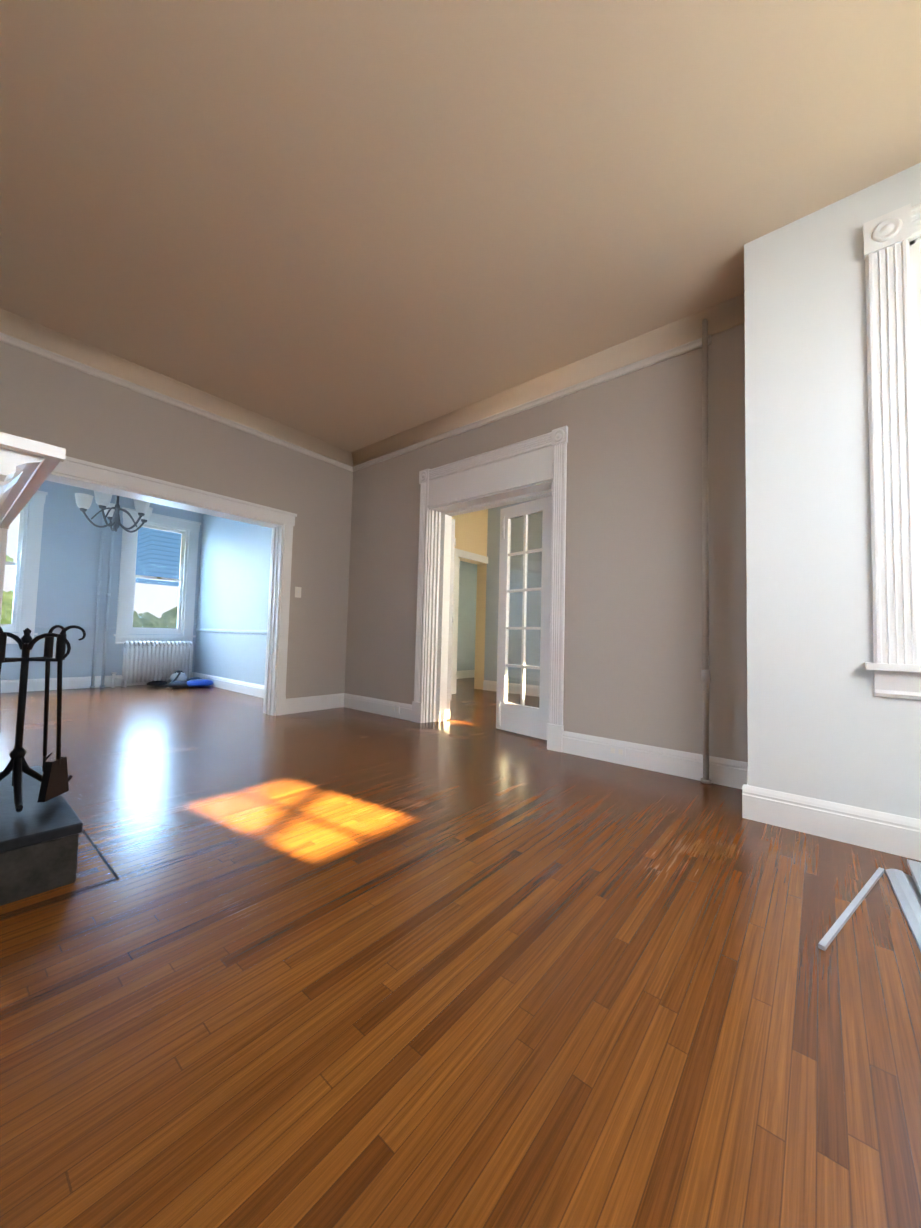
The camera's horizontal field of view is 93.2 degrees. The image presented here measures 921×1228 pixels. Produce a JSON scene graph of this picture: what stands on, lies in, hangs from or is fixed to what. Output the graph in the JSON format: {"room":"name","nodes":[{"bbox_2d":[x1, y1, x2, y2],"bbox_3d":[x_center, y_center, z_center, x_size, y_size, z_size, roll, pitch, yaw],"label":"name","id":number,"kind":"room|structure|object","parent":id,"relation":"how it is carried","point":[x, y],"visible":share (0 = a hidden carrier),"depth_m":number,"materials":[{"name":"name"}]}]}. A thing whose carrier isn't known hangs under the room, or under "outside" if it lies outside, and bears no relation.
{"room":"empty living room","nodes":[
{"label":"empty living room","id":0,"kind":"room"},
{"bbox_2d":[0,432,65,528],"bbox_3d":[-1.734,0.123,1.494,1.400,1.155,0.305,-1,-4,40],"label":"mantel shelf","id":1,"kind":"object","parent":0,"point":[27,467],"visible":1,"depth_m":1.19,"materials":[{"name":"white wood"}]},
{"bbox_2d":[0,480,202,679],"bbox_3d":[-5.433,-0.459,6.206,0.250,3.000,3.410,-1,-4,40],"label":"wall","id":2,"kind":"structure","parent":0,"point":[69,565],"depth_m":6.09,"materials":[{"name":"blue paint"}]},
{"bbox_2d":[0,490,47,643],"bbox_3d":[-6.010,-0.647,5.468,0.305,2.032,1.080,-1,-4,40],"label":"dining room window","id":3,"kind":"structure","parent":2,"relation":"in","point":[27,562],"depth_m":5.71,"materials":[{"name":"white"}]},
{"bbox_2d":[35,624,115,629],"bbox_3d":[-5.348,0.188,6.085,0.020,0.060,0.865,-1,-4,40],"label":"trim","id":4,"kind":"structure","parent":2,"relation":"attached to","point":[37,626],"depth_m":6.09,"materials":[{"name":"blue"}]},
{"bbox_2d":[113,507,200,643],"bbox_3d":[-4.810,-0.543,6.919,0.305,2.032,1.080,-1,-4,40],"label":"dining room window","id":5,"kind":"structure","parent":2,"relation":"in","point":[188,531],"depth_m":6.87,"materials":[{"name":"white wood"}]},
{"bbox_2d":[135,526,180,586],"bbox_3d":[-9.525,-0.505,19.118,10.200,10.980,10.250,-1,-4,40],"label":"window blind","id":6,"kind":"object","parent":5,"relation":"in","point":[156,556],"depth_m":12.78,"materials":[{"name":"blue"}]},
{"bbox_2d":[0,341,352,698],"bbox_3d":[-2.558,-0.503,3.839,0.100,3.000,4.200,-1,-4,40],"label":"wall","id":7,"kind":"structure","parent":0,"point":[77,414],"depth_m":4.14,"materials":[{"name":"beige paint"}]},
{"bbox_2d":[0,456,296,715],"bbox_3d":[-2.612,-0.072,3.833,0.260,2.135,2.290,-1,-4,40],"label":"door frame","id":8,"kind":"structure","parent":7,"relation":"attached to","point":[71,471],"depth_m":4.27,"materials":[{"name":"white wood"}]},
{"bbox_2d":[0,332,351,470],"bbox_3d":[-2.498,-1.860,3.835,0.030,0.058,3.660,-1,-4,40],"label":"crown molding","id":9,"kind":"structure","parent":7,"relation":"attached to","point":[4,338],"depth_m":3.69,"materials":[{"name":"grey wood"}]},
{"bbox_2d":[295,587,300,597],"bbox_3d":[-1.756,-0.235,4.716,0.012,0.115,0.070,-1,-4,40],"label":"switch plate","id":10,"kind":"object","parent":7,"relation":"attached to","point":[297,592],"visible":1,"depth_m":4.71,"materials":[{"name":"white plastic"}]},
{"bbox_2d":[194,514,271,684],"bbox_3d":[-2.985,-0.392,6.264,3.450,3.000,0.200,-1,-4,40],"label":"wall","id":11,"kind":"structure","parent":0,"point":[234,576],"depth_m":6.42,"materials":[{"name":"blue paint"}]},
{"bbox_2d":[193,628,266,634],"bbox_3d":[-3.079,0.250,6.139,3.450,0.060,0.040,-1,-4,40],"label":"trim","id":12,"kind":"structure","parent":11,"relation":"attached to","point":[232,631],"depth_m":6.34,"materials":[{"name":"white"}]},
{"bbox_2d":[0,677,920,1227],"bbox_3d":[-0.312,1.161,4.721,10.000,0.121,8.600,-1,-4,40],"label":"floor","id":13,"kind":"structure","parent":0,"point":[466,965],"depth_m":1.06,"materials":[{"name":"brown wood"}]},
{"bbox_2d":[0,766,82,905],"bbox_3d":[-1.801,0.806,1.605,0.936,0.200,0.466,-1,-4,40],"label":"raised hearth","id":14,"kind":"object","parent":13,"relation":"on","point":[39,841],"visible":0.83,"depth_m":1.44,"materials":[{"name":"stone"}]},
{"bbox_2d":[0,625,85,811],"bbox_3d":[-1.655,0.368,1.648,0.349,0.660,0.358,-1,-4,40],"label":"fireplace tool set","id":15,"kind":"object","parent":14,"relation":"on","point":[54,779],"visible":1,"depth_m":1.67,"materials":[{"name":"black metal"}]},
{"bbox_2d":[90,495,116,687],"bbox_3d":[-5.143,-0.447,6.290,0.060,3.000,0.167,-1,-4,40],"label":"pipe","id":16,"kind":"object","parent":13,"relation":"on","point":[108,595],"visible":0.9,"depth_m":6.26,"materials":[{"name":"blue"}]},
{"bbox_2d":[111,641,192,687],"bbox_3d":[-4.679,0.748,6.649,0.172,0.677,1.024,-1,-4,40],"label":"radiator","id":17,"kind":"object","parent":13,"relation":"on","point":[144,661],"visible":0.81,"depth_m":6.61,"materials":[{"name":"white metal"}]},
{"bbox_2d":[146,670,213,687],"bbox_3d":[-4.200,0.980,6.562,0.724,0.238,0.731,-1,-4,40],"label":"clutter","id":18,"kind":"object","parent":13,"relation":"on","point":[178,678],"visible":1,"depth_m":6.48,"materials":[{"name":"blue plastic"}]},
{"bbox_2d":[701,319,711,783],"bbox_3d":[1.566,-0.449,2.784,0.060,3.000,0.057,-1,-4,40],"label":"pipe","id":19,"kind":"object","parent":13,"relation":"on","point":[705,680],"visible":0.88,"depth_m":2.77,"materials":[{"name":"beige metal"}]},
{"bbox_2d":[818,859,920,950],"bbox_3d":[1.504,0.924,1.279,0.701,0.102,1.270,-1,-4,40],"label":"boards","id":20,"kind":"object","parent":13,"relation":"on","point":[906,889],"visible":0.94,"depth_m":1.49,"materials":[{"name":"grey paint"}]},
{"bbox_2d":[0,0,920,508],"bbox_3d":[-0.231,-1.953,4.878,10.000,0.120,8.600,-1,-4,40],"label":"ceiling","id":21,"kind":"structure","parent":0,"point":[350,224],"depth_m":2.00,"materials":[{"name":"beige paint"}]},
{"bbox_2d":[75,491,152,532],"bbox_3d":[-4.001,-1.464,5.090,0.707,1.030,0.735,-1,-4,40],"label":"dining chandelier","id":22,"kind":"object","parent":21,"relation":"hanging from","point":[110,511],"visible":0.96,"depth_m":4.98,"materials":[{"name":"silver metal"}]},
{"bbox_2d":[0,294,744,471],"bbox_3d":[-0.213,-1.985,1.994,5.900,0.125,3.720,-1,-4,40],"label":"crown molding","id":23,"kind":"structure","parent":21,"relation":"attached to","point":[725,315],"depth_m":3.54,"materials":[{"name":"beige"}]},
{"bbox_2d":[457,561,476,670],"bbox_3d":[-0.711,-0.232,8.270,0.200,3.000,3.800,-1,-4,40],"label":"wall","id":24,"kind":"structure","parent":0,"point":[467,616],"depth_m":9.12,"materials":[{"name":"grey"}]},
{"bbox_2d":[452,509,487,689],"bbox_3d":[0.217,-0.266,7.116,0.200,3.000,4.400,-1,-4,40],"label":"wall","id":25,"kind":"structure","parent":0,"point":[471,529],"depth_m":7.18,"materials":[{"name":"beige paint"}]},
{"bbox_2d":[451,557,459,693],"bbox_3d":[-0.202,0.154,6.327,0.098,2.040,0.540,-1,-4,40],"label":"door","id":26,"kind":"structure","parent":25,"relation":"in","point":[455,625],"depth_m":6.49,"materials":[{"name":"white wood"}]},
{"bbox_2d":[454,548,487,563],"bbox_3d":[0.148,0.124,6.846,0.028,2.190,0.900,-1,-4,40],"label":"door frame","id":27,"kind":"structure","parent":25,"relation":"attached to","point":[469,555],"depth_m":6.86,"materials":[{"name":"white wood"}]},
{"bbox_2d":[484,499,542,685],"bbox_3d":[2.015,-0.275,6.019,3.970,3.000,0.200,-1,-4,40],"label":"wall","id":28,"kind":"structure","parent":0,"point":[492,600],"depth_m":6.85,"materials":[{"name":"blue"}]},
{"bbox_2d":[344,323,747,761],"bbox_3d":[0.306,-0.419,4.031,4.070,3.000,0.250,-1,-4,40],"label":"wall","id":29,"kind":"structure","parent":0,"point":[633,647],"depth_m":3.11,"materials":[{"name":"beige paint"}]},
{"bbox_2d":[392,705,399,713],"bbox_3d":[-0.678,0.996,4.548,0.120,0.075,0.007,-1,-4,40],"label":"electrical outlet plate","id":30,"kind":"object","parent":29,"relation":"attached to","point":[395,709],"depth_m":4.54,"materials":[{"name":"white plastic"}]},
{"bbox_2d":[446,519,455,718],"bbox_3d":[-0.129,0.053,4.832,0.067,2.085,0.612,2,-3,-4],"label":"french door","id":31,"kind":"structure","parent":29,"relation":"in","point":[451,614],"depth_m":4.54,"materials":[{"name":"white wood"}]},
{"bbox_2d":[0,670,920,860],"bbox_3d":[-0.279,1.023,4.724,9.550,0.160,8.170,-1,-4,40],"label":"baseboard","id":32,"kind":"structure","parent":29,"relation":"attached to","point":[898,835],"depth_m":2.70,"materials":[{"name":"white wood"}]},
{"bbox_2d":[412,426,567,751],"bbox_3d":[0.266,-0.201,4.033,1.644,2.562,0.314,-1,-4,40],"label":"door frame","id":33,"kind":"structure","parent":29,"relation":"attached to","point":[538,459],"depth_m":4.09,"materials":[{"name":"white wood"}]},
{"bbox_2d":[496,496,550,739],"bbox_3d":[0.575,0.026,3.925,0.067,2.085,0.612,4,-4,-43],"label":"french door","id":34,"kind":"structure","parent":29,"relation":"in","point":[524,719],"depth_m":3.93,"materials":[{"name":"white"}]},
{"bbox_2d":[608,744,624,757],"bbox_3d":[1.103,0.968,3.077,0.120,0.075,0.007,-1,-4,40],"label":"electrical outlet plate","id":35,"kind":"object","parent":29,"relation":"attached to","point":[615,750],"depth_m":3.08,"materials":[{"name":"white plastic"}]},
{"bbox_2d":[744,162,920,819],"bbox_3d":[2.263,-0.482,1.768,1.830,3.000,0.250,-1,-4,40],"label":"wall","id":36,"kind":"structure","parent":0,"point":[825,723],"depth_m":2.08,"materials":[{"name":"white paint"}]},
{"bbox_2d":[863,203,920,699],"bbox_3d":[2.340,-0.716,1.685,1.180,2.151,0.305,-1,-4,40],"label":"window","id":37,"kind":"structure","parent":36,"relation":"in","point":[892,249],"depth_m":1.90,"materials":[{"name":"white wood"}]},
{"label":"outside","id":38,"kind":"structure","parent":0,"visible":0},
{"bbox_2d":[6,513,19,561],"bbox_3d":[-46.562,-14.690,53.068,0.500,46.000,100.000,-1,-4,40],"label":"scenery","id":39,"kind":"structure","parent":38,"point":[12,545],"depth_m":48.56,"materials":[{"name":"white"}]},
{"bbox_3d":[-0.637,5.051,13.677,100.000,0.200,100.000,-1,-4,40],"label":"ground","id":40,"kind":"structure","parent":38,"visible":0},
{"bbox_2d":[1,589,13,623],"bbox_3d":[-8.875,1.736,6.831,1.898,5.302,4.615,-1,-4,40],"label":"scenery","id":41,"kind":"object","parent":40,"relation":"on","point":[5,612],"depth_m":7.54,"materials":[{"name":"green plant"}]},
{"bbox_2d":[3,565,178,617],"bbox_3d":[-13.294,1.639,14.121,12.400,6.000,11.800,-1,-4,40],"label":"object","id":42,"kind":"object","parent":40,"relation":"on","point":[139,598],"depth_m":11.17,"materials":[{"name":"white"}]},
{"bbox_2d":[133,606,177,627],"bbox_3d":[-6.304,2.165,9.159,1.885,4.813,2.884,-1,-4,40],"label":"scenery","id":43,"kind":"object","parent":40,"relation":"on","point":[145,620],"depth_m":8.69,"materials":[{"name":"green plant"}]},
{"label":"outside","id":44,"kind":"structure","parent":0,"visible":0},
{"bbox_2d":[6,555,13,561],"bbox_3d":[-14.931,-2.297,15.251,15.328,4.514,7.710,-1,-4,40],"label":"scenery","id":45,"kind":"structure","parent":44,"point":[8,558],"depth_m":18.24,"materials":[{"name":"green plant"}]}
]}

